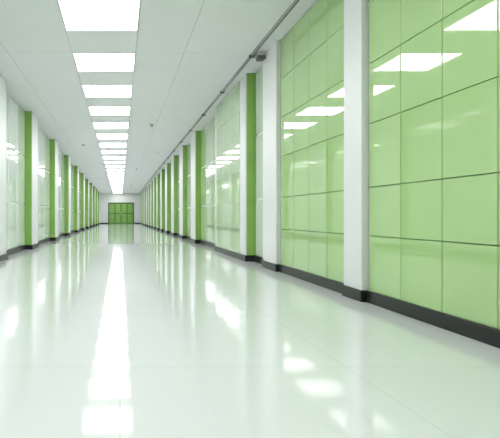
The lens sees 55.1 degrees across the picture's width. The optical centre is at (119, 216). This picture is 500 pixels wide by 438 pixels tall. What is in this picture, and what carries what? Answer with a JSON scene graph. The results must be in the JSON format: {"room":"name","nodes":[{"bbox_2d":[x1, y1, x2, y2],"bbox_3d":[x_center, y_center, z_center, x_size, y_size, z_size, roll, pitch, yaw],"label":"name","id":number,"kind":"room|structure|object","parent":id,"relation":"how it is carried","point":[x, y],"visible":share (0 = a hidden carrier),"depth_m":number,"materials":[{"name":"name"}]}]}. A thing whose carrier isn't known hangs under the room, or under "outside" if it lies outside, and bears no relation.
{"room":"corridor","nodes":[
{"label":"corridor","id":0,"kind":"room"},
{"bbox_2d":[0,74,7,261],"bbox_3d":[-2.236,-0.874,7.725,0.248,3.348,1.478,0,0,0],"label":"pillar","id":1,"kind":"structure","parent":0,"point":[3,83],"depth_m":8.23,"materials":[{"name":"white paint"}]},
{"bbox_2d":[24,111,38,249],"bbox_3d":[-2.236,-0.874,11.300,0.248,3.348,0.828,0,0,0],"label":"pillar","id":2,"kind":"structure","parent":0,"point":[31,121],"depth_m":10.90,"materials":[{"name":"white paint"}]},
{"bbox_2d":[49,139,58,240],"bbox_3d":[-2.236,-0.874,15.200,0.248,3.348,0.828,0,0,0],"label":"pillar","id":3,"kind":"structure","parent":0,"point":[54,145],"depth_m":14.80,"materials":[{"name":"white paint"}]},
{"bbox_2d":[64,155,70,235],"bbox_3d":[-2.236,-0.874,19.100,0.248,3.348,0.828,0,0,0],"label":"pillar","id":4,"kind":"structure","parent":0,"point":[67,182],"depth_m":18.70,"materials":[{"name":"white paint"}]},
{"bbox_2d":[74,166,78,231],"bbox_3d":[-2.236,-0.874,23.000,0.248,3.348,0.828,0,0,0],"label":"pillar","id":5,"kind":"structure","parent":0,"point":[76,168],"depth_m":22.60,"materials":[{"name":"white paint"}]},
{"bbox_2d":[81,173,84,229],"bbox_3d":[-2.236,-0.874,26.900,0.248,3.348,0.828,0,0,0],"label":"pillar","id":6,"kind":"structure","parent":0,"point":[82,174],"depth_m":26.50,"materials":[{"name":"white paint"}]},
{"bbox_2d":[86,179,89,227],"bbox_3d":[-2.236,-0.874,30.800,0.248,3.348,0.828,0,0,0],"label":"pillar","id":7,"kind":"structure","parent":0,"point":[87,180],"depth_m":30.40,"materials":[{"name":"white paint"}]},
{"bbox_2d":[90,183,92,226],"bbox_3d":[-2.236,-0.874,34.700,0.248,3.348,0.828,0,0,0],"label":"pillar","id":8,"kind":"structure","parent":0,"point":[91,184],"depth_m":34.30,"materials":[{"name":"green paint"}]},
{"bbox_2d":[93,186,95,225],"bbox_3d":[-2.236,-0.874,38.600,0.248,3.348,0.828,0,0,0],"label":"pillar","id":9,"kind":"structure","parent":0,"point":[94,224],"depth_m":38.20,"materials":[{"name":"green paint"}]},
{"bbox_2d":[95,189,97,224],"bbox_3d":[-2.236,-0.874,42.500,0.248,3.348,0.828,0,0,0],"label":"pillar","id":10,"kind":"structure","parent":0,"point":[96,190],"depth_m":42.10,"materials":[{"name":"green paint"}]},
{"bbox_2d":[98,192,99,223],"bbox_3d":[-2.236,-0.874,46.400,0.248,3.348,0.828,0,0,0],"label":"pillar","id":11,"kind":"structure","parent":0,"point":[98,192],"depth_m":46.18,"materials":[{"name":"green paint"}]},
{"bbox_2d":[100,194,139,222],"bbox_3d":[0.050,-0.875,50.075,5.120,3.350,0.150,0,0,0],"label":"wall","id":12,"kind":"structure","parent":0,"point":[105,199],"depth_m":50.00,"materials":[{"name":"white paint"}]},
{"bbox_2d":[108,203,133,223],"bbox_3d":[0.115,-0.375,49.928,2.870,2.350,0.100,0,0,0],"label":"door","id":13,"kind":"structure","parent":12,"relation":"in","point":[118,213],"depth_m":49.93,"materials":[{"name":"green metal"}]},
{"bbox_2d":[140,193,141,223],"bbox_3d":[2.341,-0.874,48.950,0.238,3.348,0.928,0,0,0],"label":"pillar","id":14,"kind":"structure","parent":0,"point":[140,193],"depth_m":48.77,"materials":[{"name":"white paint"}]},
{"bbox_2d":[141,191,142,223],"bbox_3d":[2.341,-0.874,46.250,0.238,3.348,0.928,0,0,0],"label":"pillar","id":15,"kind":"structure","parent":0,"point":[142,191],"depth_m":45.80,"materials":[{"name":"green paint"}]},
{"bbox_2d":[143,190,143,224],"bbox_3d":[2.341,-0.874,43.550,0.238,3.348,0.928,0,0,0],"label":"pillar","id":16,"kind":"structure","parent":0,"point":[143,190],"depth_m":43.10,"materials":[{"name":"white paint"}]},
{"bbox_2d":[144,188,145,224],"bbox_3d":[2.341,-0.874,40.850,0.238,3.348,0.928,0,0,0],"label":"pillar","id":17,"kind":"structure","parent":0,"point":[145,188],"depth_m":40.40,"materials":[{"name":"white paint"}]},
{"bbox_2d":[146,186,147,225],"bbox_3d":[2.341,-0.874,38.150,0.238,3.348,0.928,0,0,0],"label":"pillar","id":18,"kind":"structure","parent":0,"point":[146,186],"depth_m":37.72,"materials":[{"name":"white paint"}]},
{"bbox_2d":[148,184,149,226],"bbox_3d":[2.341,-0.874,35.450,0.238,3.348,0.928,0,0,0],"label":"pillar","id":19,"kind":"structure","parent":0,"point":[148,184],"depth_m":35.04,"materials":[{"name":"white paint"}]},
{"bbox_2d":[150,181,152,227],"bbox_3d":[2.341,-0.874,32.750,0.238,3.348,0.928,0,0,0],"label":"pillar","id":20,"kind":"structure","parent":0,"point":[151,182],"depth_m":32.30,"materials":[{"name":"white paint"}]},
{"bbox_2d":[153,178,155,228],"bbox_3d":[2.341,-0.874,30.050,0.238,3.348,0.928,0,0,0],"label":"pillar","id":21,"kind":"structure","parent":0,"point":[154,179],"depth_m":29.60,"materials":[{"name":"white paint"}]},
{"bbox_2d":[156,174,159,229],"bbox_3d":[2.341,-0.874,27.350,0.238,3.348,0.928,0,0,0],"label":"pillar","id":22,"kind":"structure","parent":0,"point":[157,175],"depth_m":26.90,"materials":[{"name":"white paint"}]},
{"bbox_2d":[0,0,317,193],"bbox_3d":[0.050,-2.610,22.000,5.120,0.120,56.300,0,0,0],"label":"ceiling","id":23,"kind":"structure","parent":0,"point":[187,52],"depth_m":7.81,"materials":[{"name":"white paint"}]},
{"bbox_2d":[57,0,140,30],"bbox_3d":[-0.248,-2.557,5.727,0.986,0.026,0.889,0,0,0],"label":"ceiling light","id":24,"kind":"object","parent":23,"relation":"in","point":[77,15],"depth_m":5.68,"materials":[{"name":"white plastic"}]},
{"bbox_2d":[73,53,135,70],"bbox_3d":[-0.248,-2.557,7.450,0.986,0.026,0.889,0,0,0],"label":"ceiling light","id":25,"kind":"object","parent":23,"relation":"in","point":[83,61],"depth_m":7.41,"materials":[{"name":"white plastic"}]},
{"bbox_2d":[82,85,132,96],"bbox_3d":[-0.248,-2.557,9.171,0.986,0.026,0.889,0,0,0],"label":"ceiling light","id":26,"kind":"object","parent":23,"relation":"in","point":[89,90],"depth_m":9.11,"materials":[{"name":"white plastic"}]},
{"bbox_2d":[88,107,129,115],"bbox_3d":[-0.248,-2.557,10.893,0.986,0.026,0.889,0,0,0],"label":"ceiling light","id":27,"kind":"object","parent":23,"relation":"in","point":[94,111],"depth_m":10.94,"materials":[{"name":"white plastic"}]},
{"bbox_2d":[93,122,128,128],"bbox_3d":[-0.248,-2.557,12.616,0.986,0.026,0.889,0,0,0],"label":"ceiling light","id":28,"kind":"object","parent":23,"relation":"in","point":[97,125],"depth_m":12.62,"materials":[{"name":"white plastic"}]},
{"bbox_2d":[96,134,127,138],"bbox_3d":[-0.248,-2.557,14.337,0.986,0.026,0.889,0,0,0],"label":"ceiling light","id":29,"kind":"object","parent":23,"relation":"in","point":[99,136],"depth_m":14.35,"materials":[{"name":"white plastic"}]},
{"bbox_2d":[99,143,126,146],"bbox_3d":[-0.248,-2.557,16.059,0.986,0.026,0.889,0,0,0],"label":"ceiling light","id":30,"kind":"object","parent":23,"relation":"in","point":[100,144],"depth_m":15.95,"materials":[{"name":"white plastic"}]},
{"bbox_2d":[101,150,125,153],"bbox_3d":[-0.248,-2.557,17.782,0.986,0.026,0.889,0,0,0],"label":"ceiling light","id":31,"kind":"object","parent":23,"relation":"in","point":[102,151],"depth_m":17.67,"materials":[{"name":"white plastic"}]},
{"bbox_2d":[103,156,125,158],"bbox_3d":[-0.248,-2.557,19.504,0.986,0.026,0.889,0,0,0],"label":"ceiling light","id":32,"kind":"object","parent":23,"relation":"in","point":[104,157],"depth_m":19.46,"materials":[{"name":"white plastic"}]},
{"bbox_2d":[104,161,124,163],"bbox_3d":[-0.248,-2.557,21.226,0.986,0.026,0.889,0,0,0],"label":"ceiling light","id":33,"kind":"object","parent":23,"relation":"in","point":[106,162],"depth_m":21.27,"materials":[{"name":"white plastic"}]},
{"bbox_2d":[105,165,124,167],"bbox_3d":[-0.248,-2.557,22.947,0.986,0.026,0.889,0,0,0],"label":"ceiling light","id":34,"kind":"object","parent":23,"relation":"in","point":[107,166],"depth_m":22.97,"materials":[{"name":"white plastic"}]},
{"bbox_2d":[106,169,124,170],"bbox_3d":[-0.248,-2.557,24.670,0.986,0.026,0.889,0,0,0],"label":"ceiling light","id":35,"kind":"object","parent":23,"relation":"in","point":[106,169],"depth_m":24.43,"materials":[{"name":"white plastic"}]},
{"bbox_2d":[107,172,123,173],"bbox_3d":[-0.248,-2.557,26.392,0.986,0.026,0.889,0,0,0],"label":"ceiling light","id":36,"kind":"object","parent":23,"relation":"in","point":[107,172],"depth_m":26.36,"materials":[{"name":"white plastic"}]},
{"bbox_2d":[109,177,123,178],"bbox_3d":[-0.248,-2.557,29.835,0.986,0.026,0.889,0,0,0],"label":"ceiling light","id":37,"kind":"object","parent":23,"relation":"in","point":[109,177],"depth_m":29.76,"materials":[{"name":"white plastic"}]},
{"bbox_2d":[139,0,299,192],"bbox_3d":[2.080,-2.537,22.000,0.080,0.063,55.980,0,0,0],"label":"pipe","id":38,"kind":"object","parent":23,"relation":"attached to","point":[295,2],"depth_m":7.43,"materials":[{"name":"metal"}]},
{"bbox_2d":[160,169,164,230],"bbox_3d":[2.341,-0.874,24.650,0.238,3.348,0.928,0,0,0],"label":"pillar","id":39,"kind":"structure","parent":0,"point":[162,171],"depth_m":24.20,"materials":[{"name":"white paint"}]},
{"bbox_2d":[165,163,170,232],"bbox_3d":[2.341,-0.874,21.950,0.238,3.348,0.928,0,0,0],"label":"pillar","id":40,"kind":"structure","parent":0,"point":[167,166],"depth_m":21.50,"materials":[{"name":"white paint"}]},
{"bbox_2d":[171,156,177,235],"bbox_3d":[2.341,-0.874,19.250,0.238,3.348,0.928,0,0,0],"label":"pillar","id":41,"kind":"structure","parent":0,"point":[174,160],"depth_m":18.80,"materials":[{"name":"white paint"}]},
{"bbox_2d":[179,145,187,238],"bbox_3d":[2.341,-0.874,16.550,0.238,3.348,0.928,0,0,0],"label":"pillar","id":42,"kind":"structure","parent":0,"point":[183,176],"depth_m":16.11,"materials":[{"name":"white paint"}]},
{"bbox_2d":[190,131,200,242],"bbox_3d":[2.341,-0.874,13.850,0.238,3.348,0.928,0,0,0],"label":"pillar","id":43,"kind":"structure","parent":0,"point":[195,138],"depth_m":13.40,"materials":[{"name":"white paint"}]},
{"bbox_2d":[214,73,255,261],"bbox_3d":[2.341,-0.874,9.300,0.238,3.348,2.628,0,0,0],"label":"wall panel","id":44,"kind":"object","parent":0,"point":[235,115],"depth_m":8.61,"materials":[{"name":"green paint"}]},
{"bbox_2d":[0,224,499,437],"bbox_3d":[0.050,0.850,22.000,5.220,0.100,56.400,0,0,0],"label":"floor","id":45,"kind":"structure","parent":0,"point":[107,330],"depth_m":2.61,"materials":[{"name":"white tile"}]},
{"bbox_2d":[7,245,25,255],"bbox_3d":[-2.288,0.745,9.675,0.025,0.110,2.410,0,0,0],"label":"baseboard","id":46,"kind":"structure","parent":45,"relation":"on","point":[21,248],"depth_m":9.89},
{"bbox_2d":[38,238,50,244],"bbox_3d":[-2.288,0.745,13.250,0.025,0.110,3.060,0,0,0],"label":"baseboard","id":47,"kind":"structure","parent":45,"relation":"on","point":[47,239],"depth_m":13.56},
{"bbox_2d":[200,240,214,247],"bbox_3d":[2.388,0.745,12.000,0.025,0.110,2.760,0,0,0],"label":"baseboard","id":48,"kind":"structure","parent":45,"relation":"on","point":[206,243],"depth_m":12.21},
{"bbox_2d":[254,255,262,263],"bbox_3d":[2.388,0.745,7.570,0.025,0.110,0.820,0,0,0],"label":"baseboard","id":49,"kind":"structure","parent":45,"relation":"on","point":[257,259],"depth_m":7.72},
{"bbox_2d":[279,264,343,293],"bbox_3d":[2.308,0.745,5.530,0.025,0.110,1.940,0,0,0],"label":"baseboard","id":50,"kind":"structure","parent":45,"relation":"on","point":[324,282],"depth_m":5.34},
{"bbox_2d":[366,290,499,348],"bbox_3d":[2.308,0.745,2.285,0.025,0.110,3.830,0,0,0],"label":"baseboard","id":51,"kind":"structure","parent":45,"relation":"on","point":[482,333],"depth_m":3.23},
{"bbox_2d":[254,52,265,60],"bbox_3d":[2.180,-2.489,7.005,0.140,0.118,0.150,0,0,0],"label":"bracket","id":52,"kind":"object","parent":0,"point":[260,56],"depth_m":6.95,"materials":[{"name":"grey metal"}]},
{"bbox_2d":[262,41,280,271],"bbox_3d":[2.354,-0.874,6.820,0.212,3.348,0.638,0,0,0],"label":"column","id":53,"kind":"structure","parent":0,"point":[271,260],"depth_m":6.67,"materials":[{"name":"paint"}]},
{"bbox_2d":[342,0,370,301],"bbox_3d":[2.354,-0.874,4.380,0.212,3.348,0.358,0,0,0],"label":"column","id":54,"kind":"structure","parent":0,"point":[356,12],"depth_m":4.30,"materials":[{"name":"paint"}]},
{"bbox_3d":[2.535,-0.875,22.000,0.150,3.350,56.000,0,0,0],"label":"wall","id":55,"kind":"structure","parent":0,"visible":0},
{"bbox_2d":[170,164,170,230],"bbox_3d":[2.430,-0.874,20.600,0.060,3.348,1.760,0,0,0],"label":"wall panel","id":56,"kind":"object","parent":55,"relation":"attached to","point":[170,164],"visible":0.2,"depth_m":21.39,"materials":[{"name":"green glass"}]},
{"bbox_2d":[178,155,178,232],"bbox_3d":[2.430,-0.874,17.900,0.060,3.348,1.760,0,0,0],"label":"wall panel","id":57,"kind":"object","parent":55,"relation":"attached to","point":[178,155],"visible":0.25,"depth_m":18.46,"materials":[{"name":"green glass"}]},
{"bbox_2d":[187,143,189,236],"bbox_3d":[2.430,-0.874,15.200,0.060,3.348,1.760,0,0,0],"label":"wall panel","id":58,"kind":"object","parent":55,"relation":"attached to","point":[188,146],"visible":0.31,"depth_m":15.77,"materials":[{"name":"green glass"}]},
{"bbox_2d":[201,117,214,243],"bbox_3d":[2.430,-0.874,12.000,0.060,3.348,2.760,0,0,0],"label":"wall panel","id":59,"kind":"object","parent":55,"relation":"attached to","point":[208,133],"visible":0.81,"depth_m":12.21,"materials":[{"name":"green glass"}]},
{"bbox_2d":[256,66,262,257],"bbox_3d":[2.430,-0.874,7.570,0.060,3.348,0.820,0,0,0],"label":"wall panel","id":60,"kind":"object","parent":55,"relation":"attached to","point":[259,75],"visible":0.45,"depth_m":7.74,"materials":[{"name":"white paint"}]},
{"bbox_2d":[281,0,343,282],"bbox_3d":[2.390,-0.874,5.530,0.141,3.348,1.940,0,0,0],"label":"tile panel","id":61,"kind":"object","parent":55,"relation":"attached to","point":[312,51],"visible":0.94,"depth_m":5.37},
{"bbox_2d":[369,0,499,329],"bbox_3d":[2.390,-0.874,2.285,0.141,3.348,3.830,0,0,0],"label":"tile panel","id":62,"kind":"object","parent":55,"relation":"attached to","point":[434,65],"visible":1,"depth_m":3.29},
{"bbox_3d":[-2.435,-0.875,22.000,0.150,3.350,56.000,0,0,0],"label":"wall","id":63,"kind":"structure","parent":0,"visible":0},
{"bbox_2d":[7,93,24,249],"bbox_3d":[-2.330,-0.874,9.675,0.060,3.348,2.410,0,0,0],"label":"wall panel","id":64,"kind":"object","parent":63,"relation":"attached to","point":[15,113],"visible":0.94,"depth_m":9.90,"materials":[{"name":"glass"}]},
{"bbox_2d":[38,127,49,240],"bbox_3d":[-2.330,-0.874,13.250,0.060,3.348,3.060,0,0,0],"label":"wall panel","id":65,"kind":"object","parent":63,"relation":"attached to","point":[43,140],"visible":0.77,"depth_m":13.53,"materials":[{"name":"glass"}]},
{"bbox_2d":[59,150,64,234],"bbox_3d":[-2.330,-0.874,17.150,0.060,3.348,3.060,0,0,0],"label":"wall panel","id":66,"kind":"object","parent":63,"relation":"attached to","point":[61,155],"visible":0.52,"depth_m":17.69,"materials":[{"name":"glass"}]},
{"bbox_2d":[71,163,73,230],"bbox_3d":[-2.330,-0.874,21.050,0.060,3.348,3.060,0,0,0],"label":"wall panel","id":67,"kind":"object","parent":63,"relation":"attached to","point":[72,165],"visible":0.47,"depth_m":21.79,"materials":[{"name":"white paint"}]},
{"bbox_2d":[79,172,80,228],"bbox_3d":[-2.330,-0.874,24.950,0.061,3.348,3.060,0,0,0],"label":"wall panel","id":68,"kind":"object","parent":63,"relation":"attached to","point":[79,172],"visible":0.36,"depth_m":25.78,"materials":[{"name":"white paint"}]},
{"bbox_2d":[85,179,85,226],"bbox_3d":[-2.330,-0.874,28.850,0.060,3.348,3.060,0,0,0],"label":"wall panel","id":69,"kind":"object","parent":63,"relation":"attached to","point":[85,179],"visible":0.16,"depth_m":30.00,"materials":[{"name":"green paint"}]},
{"bbox_2d":[89,183,89,225],"bbox_3d":[-2.330,-0.874,32.750,0.061,3.348,3.060,0,0,0],"label":"wall panel","id":70,"kind":"object","parent":63,"relation":"attached to","point":[89,183],"visible":0.21,"depth_m":33.94,"materials":[{"name":"white paint"}]}
]}

